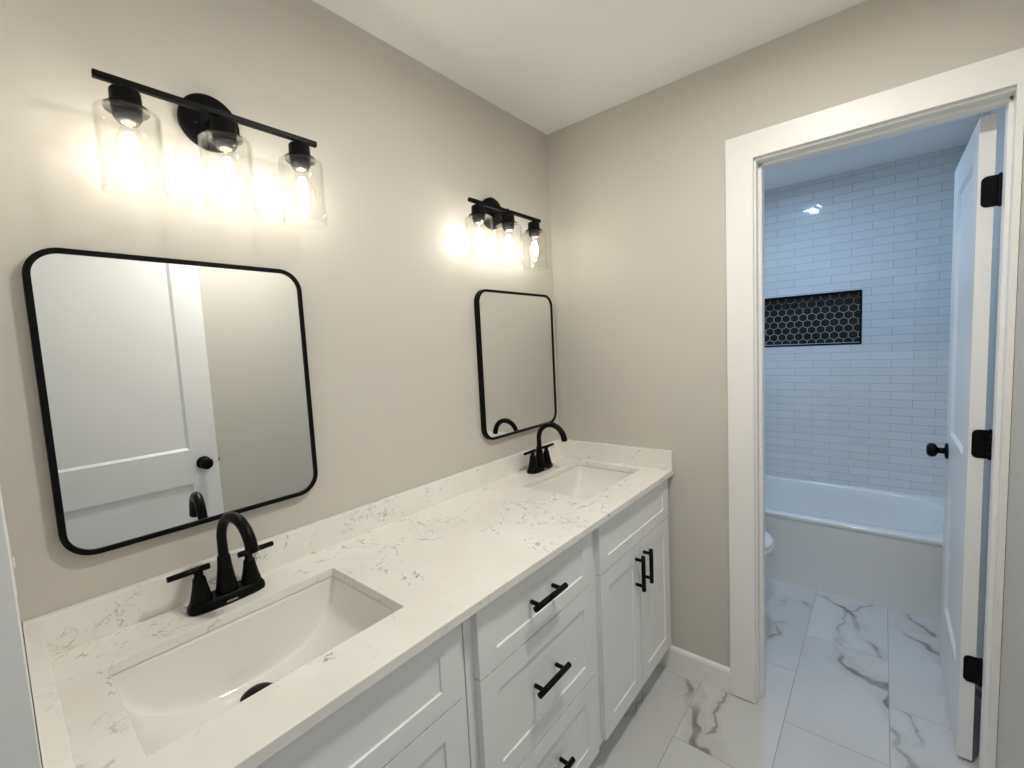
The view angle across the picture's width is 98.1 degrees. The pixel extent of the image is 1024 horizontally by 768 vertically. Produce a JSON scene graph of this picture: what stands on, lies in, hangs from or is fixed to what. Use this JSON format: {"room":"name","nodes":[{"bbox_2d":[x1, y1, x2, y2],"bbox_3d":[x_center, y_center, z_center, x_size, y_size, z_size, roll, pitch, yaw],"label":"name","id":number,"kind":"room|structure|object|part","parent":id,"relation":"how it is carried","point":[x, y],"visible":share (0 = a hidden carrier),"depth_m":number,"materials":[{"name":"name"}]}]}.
{"room":"bathroom","nodes":[
{"label":"bathroom","id":0,"kind":"room"},
{"bbox_2d":[0,486,42,767],"bbox_3d":[-0.391,0.223,0.285,1.512,2.427,0.120,1,6,40],"label":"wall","id":1,"kind":"structure","parent":0,"point":[0,486],"depth_m":0.66,"materials":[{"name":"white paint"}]},
{"bbox_2d":[6,523,17,595],"bbox_3d":[-0.890,0.309,0.790,0.070,0.120,0.008,1,6,40],"label":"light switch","id":2,"kind":"object","parent":1,"relation":"attached to","point":[12,558],"visible":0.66,"depth_m":0.77,"materials":[{"name":"white plastic"}]},
{"bbox_2d":[0,493,41,767],"bbox_3d":[-0.167,0.405,0.118,0.835,2.070,0.125,1,6,40],"label":"trim","id":3,"kind":"structure","parent":1,"relation":"attached to","point":[19,746],"depth_m":0.40,"materials":[{"name":"white paint"}]},
{"bbox_2d":[0,0,559,737],"bbox_3d":[-0.093,0.073,1.880,0.165,2.427,2.968,1,6,40],"label":"wall","id":4,"kind":"structure","parent":0,"point":[390,285],"depth_m":1.20,"materials":[{"name":"grey paint"}]},
{"bbox_2d":[21,247,317,554],"bbox_3d":[-0.729,0.022,1.038,0.020,0.608,0.513,1,6,40],"label":"wall mirror","id":5,"kind":"object","parent":4,"relation":"attached to","point":[174,395],"visible":1,"depth_m":0.98,"materials":[{"name":"black mirror"}]},
{"bbox_2d":[91,68,327,229],"bbox_3d":[-0.659,-0.533,1.011,0.146,0.280,0.441,1,6,40],"label":"vanity light","id":6,"kind":"object","parent":4,"relation":"attached to","point":[206,121],"visible":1,"depth_m":0.98,"materials":[{"name":"black metal"}]},
{"bbox_3d":[-0.750,-0.513,0.869,0.025,0.006,0.025,1,6,40],"label":"bulb","id":7,"kind":"part","parent":6,"relation":"part of","materials":[{"name":"white glass"}]},
{"bbox_3d":[-0.747,-0.453,0.874,0.104,0.154,0.104,1,6,40],"label":"lamp shade","id":8,"kind":"part","parent":6,"relation":"part of","materials":[{"name":"clear glass"}]},
{"bbox_3d":[-0.711,-0.612,1.045,0.022,0.123,0.123,1,6,40],"label":"wall plate","id":9,"kind":"part","parent":6,"relation":"part of","materials":[{"name":"black metal"}]},
{"bbox_3d":[-0.674,-0.601,1.015,0.077,0.028,0.077,1,6,40],"label":"arm","id":10,"kind":"part","parent":6,"relation":"part of","materials":[{"name":"black metal"}]},
{"bbox_3d":[-0.643,-0.529,0.998,0.025,0.006,0.025,1,6,40],"label":"bulb","id":11,"kind":"part","parent":6,"relation":"part of","materials":[{"name":"white glass"}]},
{"bbox_3d":[-0.640,-0.470,1.003,0.104,0.154,0.104,1,6,40],"label":"lamp shade","id":12,"kind":"part","parent":6,"relation":"part of","materials":[{"name":"clear glass"}]},
{"bbox_3d":[-0.535,-0.545,1.127,0.025,0.006,0.025,1,6,40],"label":"bulb","id":13,"kind":"part","parent":6,"relation":"part of","materials":[{"name":"white glass"}]},
{"bbox_3d":[-0.532,-0.486,1.132,0.104,0.154,0.104,1,6,40],"label":"lamp shade","id":14,"kind":"part","parent":6,"relation":"part of","materials":[{"name":"clear glass"}]},
{"bbox_2d":[23,438,560,656],"bbox_3d":[-0.332,0.399,1.525,0.019,0.079,1.814,1,6,40],"label":"backsplash","id":15,"kind":"structure","parent":4,"relation":"attached to","point":[67,628],"depth_m":1.16,"materials":[{"name":"white stone"}]},
{"bbox_2d":[464,197,547,271],"bbox_3d":[-0.030,-0.610,1.766,0.146,0.280,0.441,1,6,40],"label":"vanity light","id":16,"kind":"object","parent":4,"relation":"attached to","point":[488,212],"visible":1,"depth_m":1.75,"materials":[{"name":"black metal"}]},
{"bbox_3d":[-0.118,-0.531,1.629,0.104,0.154,0.104,1,6,40],"label":"lamp shade","id":17,"kind":"part","parent":16,"relation":"part of","materials":[{"name":"clear glass"}]},
{"bbox_3d":[-0.082,-0.690,1.799,0.022,0.123,0.123,1,6,40],"label":"wall plate","id":18,"kind":"part","parent":16,"relation":"part of","materials":[{"name":"black metal"}]},
{"bbox_3d":[-0.045,-0.679,1.770,0.077,0.028,0.077,1,6,40],"label":"arm","id":19,"kind":"part","parent":16,"relation":"part of","materials":[{"name":"black metal"}]},
{"bbox_3d":[-0.010,-0.547,1.758,0.104,0.154,0.104,1,6,40],"label":"lamp shade","id":20,"kind":"part","parent":16,"relation":"part of","materials":[{"name":"clear glass"}]},
{"bbox_2d":[474,289,556,439],"bbox_3d":[0.035,-0.094,1.953,0.020,0.608,0.513,1,6,40],"label":"wall mirror","id":21,"kind":"object","parent":4,"relation":"attached to","point":[515,334],"visible":0.99,"depth_m":1.91,"materials":[{"name":"black mirror"}]},
{"bbox_2d":[313,0,979,190],"bbox_3d":[0.750,-1.195,1.592,1.792,0.060,3.848,1,6,40],"label":"ceiling","id":22,"kind":"structure","parent":0,"point":[551,65],"depth_m":1.48,"materials":[{"name":"white paint"}]},
{"bbox_2d":[547,0,1023,667],"bbox_3d":[0.845,0.035,1.766,1.512,2.427,0.120,1,6,40],"label":"wall","id":23,"kind":"structure","parent":0,"point":[637,193],"depth_m":1.79,"materials":[{"name":"grey paint"}]},
{"bbox_2d":[659,645,730,693],"bbox_3d":[0.764,1.196,1.892,0.310,0.102,0.014,1,6,40],"label":"baseboard","id":24,"kind":"structure","parent":23,"relation":"attached to","point":[707,671],"depth_m":1.87,"materials":[{"name":"white paint"}]},
{"bbox_2d":[725,47,1023,767],"bbox_3d":[1.109,0.187,1.474,0.726,2.139,0.018,1,6,40],"label":"trim","id":25,"kind":"structure","parent":23,"relation":"attached to","point":[1004,71],"depth_m":1.56,"materials":[{"name":"white paint"}]},
{"bbox_2d":[754,87,1015,767],"bbox_3d":[1.186,0.221,1.505,0.648,2.066,0.122,1,6,40],"label":"trim","id":26,"kind":"structure","parent":23,"relation":"attached to","point":[1003,98],"depth_m":1.37,"materials":[{"name":"white paint"}]},
{"bbox_2d":[589,577,981,767],"bbox_3d":[0.525,1.337,1.334,1.890,0.060,5.200,1,6,40],"label":"floor","id":27,"kind":"structure","parent":0,"point":[850,683],"depth_m":1.72,"materials":[{"name":"tile"}]},
{"bbox_2d":[256,624,469,767],"bbox_3d":[-0.469,0.955,0.928,0.584,0.869,0.616,1,6,40],"label":"vanity cabinet","id":28,"kind":"object","parent":27,"relation":"on","point":[415,716],"visible":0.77,"depth_m":0.84,"materials":[{"name":"white paint"}]},
{"bbox_3d":[-0.188,0.975,0.883,0.019,0.568,0.285,1,6,40],"label":"door","id":29,"kind":"part","parent":28,"relation":"part of","materials":[{"name":"white paint"}]},
{"bbox_2d":[461,533,598,767],"bbox_3d":[-0.092,0.898,1.379,0.584,0.869,0.556,1,6,40],"label":"base cabinet","id":30,"kind":"object","parent":27,"relation":"on","point":[529,655],"visible":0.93,"depth_m":1.17,"materials":[{"name":"white paint"}]},
{"bbox_3d":[0.080,0.559,1.195,0.019,0.174,0.510,1,6,40],"label":"drawer","id":31,"kind":"part","parent":30,"relation":"part of","materials":[{"name":"white paint"}]},
{"bbox_3d":[0.092,0.796,1.215,0.019,0.296,0.510,1,6,40],"label":"drawer","id":32,"kind":"part","parent":30,"relation":"part of","materials":[{"name":"white paint"}]},
{"bbox_3d":[0.095,0.556,1.169,0.038,0.015,0.139,1,6,40],"label":"bar pull","id":33,"kind":"part","parent":30,"relation":"part of","materials":[{"name":"black metal"}]},
{"bbox_3d":[0.106,0.785,1.188,0.038,0.015,0.139,1,6,40],"label":"bar pull","id":34,"kind":"part","parent":30,"relation":"part of","materials":[{"name":"black metal"}]},
{"bbox_3d":[0.106,1.081,1.239,0.019,0.268,0.510,1,6,40],"label":"drawer","id":35,"kind":"part","parent":30,"relation":"part of","materials":[{"name":"white paint"}]},
{"bbox_3d":[0.120,1.069,1.212,0.038,0.015,0.139,1,6,40],"label":"bar pull","id":36,"kind":"part","parent":30,"relation":"part of","materials":[{"name":"black metal"}]},
{"bbox_2d":[591,479,670,745],"bbox_3d":[0.289,0.840,1.835,0.584,0.869,0.632,1,6,40],"label":"vanity cabinet","id":37,"kind":"object","parent":27,"relation":"on","point":[631,565],"visible":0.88,"depth_m":1.61,"materials":[{"name":"white paint"}]},
{"bbox_2d":[23,438,672,767],"bbox_3d":[-0.122,0.414,1.350,0.568,0.102,1.821,1,6,40],"label":"countertop","id":38,"kind":"structure","parent":37,"relation":"on","point":[437,553],"depth_m":0.99,"materials":[{"name":"white stone"}]},
{"bbox_2d":[166,511,273,616],"bbox_3d":[-0.652,0.391,0.991,0.189,0.217,0.178,-5,5,-20],"label":"faucet","id":39,"kind":"object","parent":38,"relation":"on","point":[228,590],"visible":1,"depth_m":1.00,"materials":[{"name":"black metal"}]},
{"bbox_3d":[-0.705,0.412,0.969,0.014,0.014,0.078,1,6,40],"label":"lever","id":40,"kind":"part","parent":39,"relation":"part of","materials":[{"name":"black metal"}]},
{"bbox_3d":[-0.692,0.447,0.985,0.044,0.066,0.044,1,6,40],"label":"handle","id":41,"kind":"part","parent":39,"relation":"part of","materials":[{"name":"black metal"}]},
{"bbox_3d":[-0.657,0.485,1.028,0.058,0.022,0.157,1,6,40],"label":"plate","id":42,"kind":"part","parent":39,"relation":"part of","materials":[{"name":"black metal"}]},
{"bbox_3d":[-0.660,0.434,1.023,0.046,0.084,0.046,1,6,40],"label":"spout","id":43,"kind":"part","parent":39,"relation":"part of","materials":[{"name":"black metal"}]},
{"bbox_3d":[-0.608,0.340,0.979,0.158,0.119,0.026,0,6,33],"label":"spout","id":44,"kind":"part","parent":39,"relation":"part of","materials":[{"name":"black metal"}]},
{"bbox_3d":[-0.627,0.437,1.063,0.044,0.066,0.044,1,6,40],"label":"handle","id":45,"kind":"part","parent":39,"relation":"part of","materials":[{"name":"black metal"}]},
{"bbox_3d":[-0.618,0.398,1.073,0.014,0.014,0.078,1,6,40],"label":"lever","id":46,"kind":"part","parent":39,"relation":"part of","materials":[{"name":"black metal"}]},
{"bbox_2d":[111,575,395,756],"bbox_3d":[-0.485,0.602,0.899,0.352,0.158,0.490,1,6,40],"label":"sink basin","id":47,"kind":"object","parent":38,"relation":"in","point":[165,696],"visible":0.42,"depth_m":0.98,"materials":[{"name":"white ceramic"}]},
{"bbox_2d":[524,422,566,473],"bbox_3d":[0.127,0.272,1.929,0.181,0.217,0.188,-4,5,-15],"label":"faucet","id":48,"kind":"object","parent":38,"relation":"on","point":[541,462],"visible":1,"depth_m":1.93,"materials":[{"name":"black metal"}]},
{"bbox_3d":[0.077,0.293,1.906,0.014,0.014,0.078,1,6,40],"label":"lever","id":49,"kind":"part","parent":48,"relation":"part of","materials":[{"name":"black metal"}]},
{"bbox_3d":[0.090,0.328,1.922,0.044,0.066,0.044,1,6,40],"label":"handle","id":50,"kind":"part","parent":48,"relation":"part of","materials":[{"name":"black metal"}]},
{"bbox_3d":[0.125,0.366,1.965,0.058,0.022,0.157,1,6,40],"label":"plate","id":51,"kind":"part","parent":48,"relation":"part of","materials":[{"name":"black metal"}]},
{"bbox_3d":[0.122,0.315,1.960,0.046,0.084,0.046,1,6,40],"label":"spout","id":52,"kind":"part","parent":48,"relation":"part of","materials":[{"name":"black metal"}]},
{"bbox_3d":[0.155,0.318,2.000,0.044,0.066,0.044,1,6,40],"label":"handle","id":53,"kind":"part","parent":48,"relation":"part of","materials":[{"name":"black metal"}]},
{"bbox_3d":[0.164,0.280,2.010,0.014,0.014,0.078,1,6,40],"label":"lever","id":54,"kind":"part","parent":48,"relation":"part of","materials":[{"name":"black metal"}]},
{"bbox_3d":[0.169,0.222,1.909,0.158,0.119,0.026,1,6,40],"label":"spout","id":55,"kind":"part","parent":48,"relation":"part of","materials":[{"name":"black metal"}]},
{"bbox_2d":[528,465,632,499],"bbox_3d":[0.294,0.483,1.833,0.352,0.158,0.490,1,6,40],"label":"sink basin","id":56,"kind":"object","parent":38,"relation":"in","point":[579,481],"visible":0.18,"depth_m":2.01,"materials":[{"name":"white ceramic"}]},
{"bbox_3d":[0.385,0.888,1.570,0.019,0.568,0.295,1,6,40],"label":"door","id":57,"kind":"part","parent":37,"relation":"part of","materials":[{"name":"white paint"}]},
{"bbox_3d":[0.461,0.501,1.652,0.019,0.174,0.593,1,6,40],"label":"false drawer","id":58,"kind":"part","parent":37,"relation":"part of","materials":[{"name":"white paint"}]},
{"bbox_3d":[0.470,0.690,1.623,0.038,0.130,0.015,1,6,40],"label":"bar pull","id":59,"kind":"part","parent":37,"relation":"part of","materials":[{"name":"black metal"}]},
{"bbox_3d":[0.514,0.684,1.677,0.038,0.130,0.015,1,6,40],"label":"bar pull","id":60,"kind":"part","parent":37,"relation":"part of","materials":[{"name":"black metal"}]},
{"bbox_3d":[0.575,0.859,1.797,0.019,0.568,0.295,1,6,40],"label":"door","id":61,"kind":"part","parent":37,"relation":"part of","materials":[{"name":"white paint"}]},
{"bbox_2d":[765,531,773,559],"bbox_3d":[0.981,0.814,2.425,0.778,0.752,0.420,1,6,40],"label":"toilet","id":62,"kind":"object","parent":27,"relation":"on","point":[769,543],"visible":0.09,"depth_m":2.16,"materials":[{"name":"white ceramic"}]},
{"bbox_3d":[1.060,0.796,2.356,0.570,0.018,0.372,1,6,40],"label":"seat","id":63,"kind":"part","parent":62,"relation":"part of","materials":[{"name":"white plastic"}]},
{"bbox_3d":[1.056,0.773,2.357,0.573,0.022,0.368,1,6,40],"label":"seat lid","id":64,"kind":"part","parent":62,"relation":"part of","materials":[{"name":"white plastic"}]},
{"bbox_2d":[765,475,943,621],"bbox_3d":[1.798,0.909,2.847,1.526,0.409,0.758,1,6,40],"label":"bathtub","id":65,"kind":"object","parent":27,"relation":"on","point":[878,547],"visible":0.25,"depth_m":2.46,"materials":[{"name":"white ceramic"}]},
{"bbox_2d":[764,144,965,497],"bbox_3d":[2.002,-0.138,3.121,1.792,2.427,0.120,1,6,40],"label":"wall","id":66,"kind":"structure","parent":0,"point":[866,414],"depth_m":2.80,"materials":[{"name":"white tile"}]},
{"bbox_2d":[764,290,861,346],"bbox_3d":[2.007,-0.435,3.057,0.631,0.343,0.095,1,6,40],"label":"wall niche","id":67,"kind":"object","parent":66,"relation":"attached to","point":[832,318],"visible":0.75,"depth_m":3.04,"materials":[{"name":"black tile"}]},
{"bbox_2d":[966,111,990,146],"bbox_3d":[2.373,-0.083,2.242,0.097,2.427,0.760,1,6,40],"label":"wall","id":68,"kind":"structure","parent":0,"point":[989,112],"depth_m":2.12,"materials":[{"name":"white paint"}]},
{"bbox_2d":[976,107,1023,767],"bbox_3d":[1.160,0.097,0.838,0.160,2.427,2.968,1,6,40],"label":"door frame","id":69,"kind":"structure","parent":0,"point":[1010,730],"depth_m":1.21,"materials":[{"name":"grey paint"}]},
{"bbox_2d":[926,113,1002,760],"bbox_3d":[1.627,0.197,1.604,0.164,2.027,0.606,1,6,40],"label":"door","id":70,"kind":"structure","parent":69,"relation":"in","point":[977,188],"depth_m":1.44,"materials":[{"name":"white paint"}]},
{"bbox_3d":[1.748,0.273,1.829,0.064,0.065,0.065,1,6,40],"label":"knob","id":71,"kind":"part","parent":70,"relation":"part of","materials":[{"name":"black metal"}]}
]}

